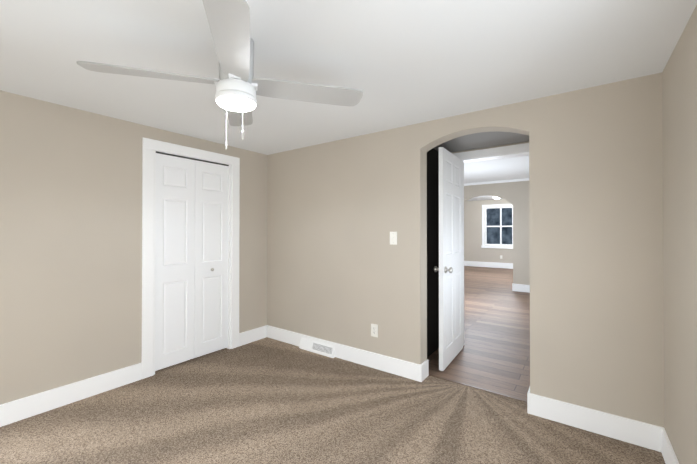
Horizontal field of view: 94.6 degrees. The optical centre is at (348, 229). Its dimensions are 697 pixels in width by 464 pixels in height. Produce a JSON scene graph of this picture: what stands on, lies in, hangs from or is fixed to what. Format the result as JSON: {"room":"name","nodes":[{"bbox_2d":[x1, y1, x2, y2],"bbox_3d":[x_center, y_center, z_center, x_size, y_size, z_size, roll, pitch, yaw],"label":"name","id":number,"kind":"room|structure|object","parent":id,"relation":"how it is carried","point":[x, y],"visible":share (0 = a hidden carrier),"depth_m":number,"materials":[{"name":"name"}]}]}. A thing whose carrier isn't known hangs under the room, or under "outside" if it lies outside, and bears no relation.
{"room":"empty bedroom","nodes":[
{"label":"empty bedroom","id":0,"kind":"room"},
{"bbox_2d":[0,90,266,404],"bbox_3d":[-2.039,0.197,2.659,0.145,2.240,3.625,0,0,36],"label":"wall","id":1,"kind":"structure","parent":0,"point":[70,245],"depth_m":2.47,"materials":[{"name":"beige paint"}]},
{"bbox_2d":[0,363,141,426],"bbox_3d":[-2.375,1.240,2.051,0.016,0.145,1.906,0,0,36],"label":"baseboard","id":2,"kind":"structure","parent":1,"relation":"attached to","point":[26,407],"depth_m":2.40,"materials":[{"name":"white paint"}]},
{"bbox_2d":[155,153,194,370],"bbox_3d":[-1.675,0.301,3.101,0.030,1.997,0.378,0,0,36],"label":"closet door","id":3,"kind":"structure","parent":1,"relation":"in","point":[175,268],"depth_m":3.09,"materials":[{"name":"white paint"}]},
{"bbox_2d":[141,137,239,378],"bbox_3d":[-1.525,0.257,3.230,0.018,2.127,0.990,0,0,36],"label":"trim","id":4,"kind":"structure","parent":1,"relation":"attached to","point":[149,146],"depth_m":2.89,"materials":[{"name":"white paint"}]},
{"bbox_2d":[194,160,228,357],"bbox_3d":[-1.439,0.303,3.401,0.060,1.997,0.378,0,0,36],"label":"closet door","id":5,"kind":"structure","parent":1,"relation":"in","point":[211,256],"depth_m":3.39,"materials":[{"name":"white paint"}]},
{"bbox_2d":[239,325,267,345],"bbox_3d":[-1.126,1.251,3.776,0.016,0.145,0.374,0,0,36],"label":"baseboard","id":6,"kind":"structure","parent":1,"relation":"attached to","point":[246,337],"depth_m":3.78,"materials":[{"name":"white paint"}]},
{"bbox_2d":[0,337,664,463],"bbox_3d":[-0.546,1.360,1.579,3.821,0.100,3.637,0,0,36],"label":"floor carpet","id":7,"kind":"object","parent":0,"point":[266,400],"visible":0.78,"depth_m":2.17,"materials":[{"name":"brown carpet"}]},
{"bbox_2d":[0,0,696,154],"bbox_3d":[-0.550,-0.990,1.589,3.821,0.120,3.625,0,0,36],"label":"ceiling","id":8,"kind":"structure","parent":0,"point":[400,63],"depth_m":1.72,"materials":[{"name":"white paint"}]},
{"bbox_2d":[77,0,362,148],"bbox_3d":[-0.554,-0.652,1.589,0.980,0.554,0.980,0,0,29],"label":"ceiling fan","id":9,"kind":"object","parent":8,"relation":"hanging from","point":[239,88],"visible":1,"depth_m":1.50,"materials":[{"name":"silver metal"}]},
{"bbox_2d":[427,149,438,356],"bbox_3d":[0.792,0.226,3.372,0.100,2.190,0.850,0,0,36],"label":"wall","id":10,"kind":"structure","parent":0,"point":[432,249],"depth_m":3.44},
{"bbox_2d":[267,73,663,426],"bbox_3d":[0.529,0.198,2.949,3.676,2.240,0.145,0,0,36],"label":"wall","id":11,"kind":"structure","parent":0,"point":[341,269],"depth_m":2.26,"materials":[{"name":"beige paint"}]},
{"bbox_2d":[299,338,334,357],"bbox_3d":[-0.339,1.265,3.449,0.480,0.112,0.052,0,0,36],"label":"air vent register","id":12,"kind":"object","parent":11,"relation":"attached to","point":[323,349],"visible":0.94,"depth_m":3.42,"materials":[{"name":"white paint"}]},
{"bbox_2d":[268,325,427,381],"bbox_3d":[-0.181,1.248,3.371,2.023,0.145,0.044,0,0,36],"label":"baseboard","id":13,"kind":"structure","parent":11,"relation":"attached to","point":[417,372],"depth_m":3.09,"materials":[{"name":"white paint"}]},
{"bbox_2d":[371,324,377,336],"bbox_3d":[0.246,0.963,3.054,0.072,0.118,0.008,0,0,36],"label":"electrical outlet plate","id":14,"kind":"object","parent":11,"relation":"attached to","point":[374,330],"visible":1,"depth_m":3.05,"materials":[{"name":"white plastic"}]},
{"bbox_2d":[390,232,396,244],"bbox_3d":[0.408,0.082,2.937,0.072,0.118,0.016,0,0,36],"label":"switch plate","id":15,"kind":"object","parent":11,"relation":"attached to","point":[393,238],"visible":1,"depth_m":2.94,"materials":[{"name":"white plastic"}]},
{"bbox_2d":[527,389,655,450],"bbox_3d":[1.564,1.241,2.107,0.687,0.145,0.044,0,0,36],"label":"baseboard","id":16,"kind":"structure","parent":11,"relation":"attached to","point":[643,434],"depth_m":2.07,"materials":[{"name":"white paint"}]},
{"bbox_2d":[427,266,529,399],"bbox_3d":[3.283,1.396,7.063,9.000,0.096,9.738,0,0,36],"label":"floor","id":17,"kind":"structure","parent":0,"point":[493,354],"depth_m":3.90,"materials":[{"name":"laminate"}]},
{"bbox_2d":[429,374,526,401],"bbox_3d":[1.055,1.320,2.671,0.800,0.014,0.026,0,0,36],"label":"threshold strip","id":18,"kind":"object","parent":17,"relation":"on","point":[523,400],"visible":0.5,"depth_m":2.65,"materials":[{"name":"brown wood"}]},
{"bbox_2d":[433,131,528,151],"bbox_3d":[1.569,-0.932,2.898,1.923,0.120,0.980,0,0,36],"label":"ceiling","id":19,"kind":"structure","parent":0,"point":[477,140],"depth_m":3.16,"materials":[{"name":"white paint"}]},
{"bbox_2d":[464,199,512,262],"bbox_3d":[6.064,0.158,10.914,9.000,2.420,0.150,0,0,36],"label":"wall","id":20,"kind":"structure","parent":0,"point":[474,250],"depth_m":11.79,"materials":[{"name":"beige paint"}]},
{"bbox_2d":[481,204,512,248],"bbox_3d":[5.327,-0.100,11.381,1.160,1.560,0.140,0,0,36],"label":"window","id":21,"kind":"structure","parent":20,"relation":"in","point":[497,226],"depth_m":11.45,"materials":[{"name":"white paint"}]},
{"bbox_2d":[451,141,528,153],"bbox_3d":[1.818,0.110,3.236,1.923,2.420,0.130,0,0,36],"label":"wall","id":22,"kind":"structure","parent":0,"point":[491,147],"depth_m":3.38,"materials":[{"name":"beige paint"}]},
{"bbox_2d":[434,147,462,370],"bbox_3d":[1.049,0.276,3.264,0.172,2.065,0.700,0,0,34],"label":"hall door","id":23,"kind":"structure","parent":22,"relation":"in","point":[450,269],"depth_m":3.16,"materials":[{"name":"white paint"}]},
{"bbox_2d":[453,143,528,345],"bbox_3d":[1.578,0.236,3.400,0.920,2.170,0.152,0,0,36],"label":"door frame","id":24,"kind":"structure","parent":22,"relation":"attached to","point":[517,150],"depth_m":3.41,"materials":[{"name":"white paint"}]},
{"bbox_2d":[464,155,528,200],"bbox_3d":[3.567,-1.134,7.471,9.000,0.120,8.770,0,0,36],"label":"ceiling","id":25,"kind":"structure","parent":0,"point":[510,168],"depth_m":5.94,"materials":[{"name":"white paint"}]},
{"bbox_2d":[464,181,529,284],"bbox_3d":[3.388,0.135,7.216,9.000,2.420,0.140,0,0,36],"label":"wall","id":26,"kind":"structure","parent":0,"point":[515,195],"depth_m":6.94,"materials":[{"name":"beige paint"}]},
{"bbox_2d":[662,5,696,463],"bbox_3d":[0.897,0.183,0.446,0.145,2.240,3.480,0,0,36],"label":"wall","id":27,"kind":"structure","parent":0,"point":[679,99],"depth_m":1.56,"materials":[{"name":"beige paint"}]},
{"bbox_2d":[656,426,678,463],"bbox_3d":[0.882,1.231,0.557,0.016,0.145,3.305,0,0,36],"label":"baseboard","id":28,"kind":"structure","parent":27,"relation":"attached to","point":[663,445],"depth_m":1.81,"materials":[{"name":"white paint"}]},
{"bbox_3d":[3.470,0.135,7.329,9.200,2.420,8.700,0,0,36],"label":"wall","id":29,"kind":"structure","parent":0,"visible":0},
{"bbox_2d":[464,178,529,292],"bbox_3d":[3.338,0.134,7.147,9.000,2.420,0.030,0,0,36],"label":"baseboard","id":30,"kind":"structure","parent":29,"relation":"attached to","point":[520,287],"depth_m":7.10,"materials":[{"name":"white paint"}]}
]}

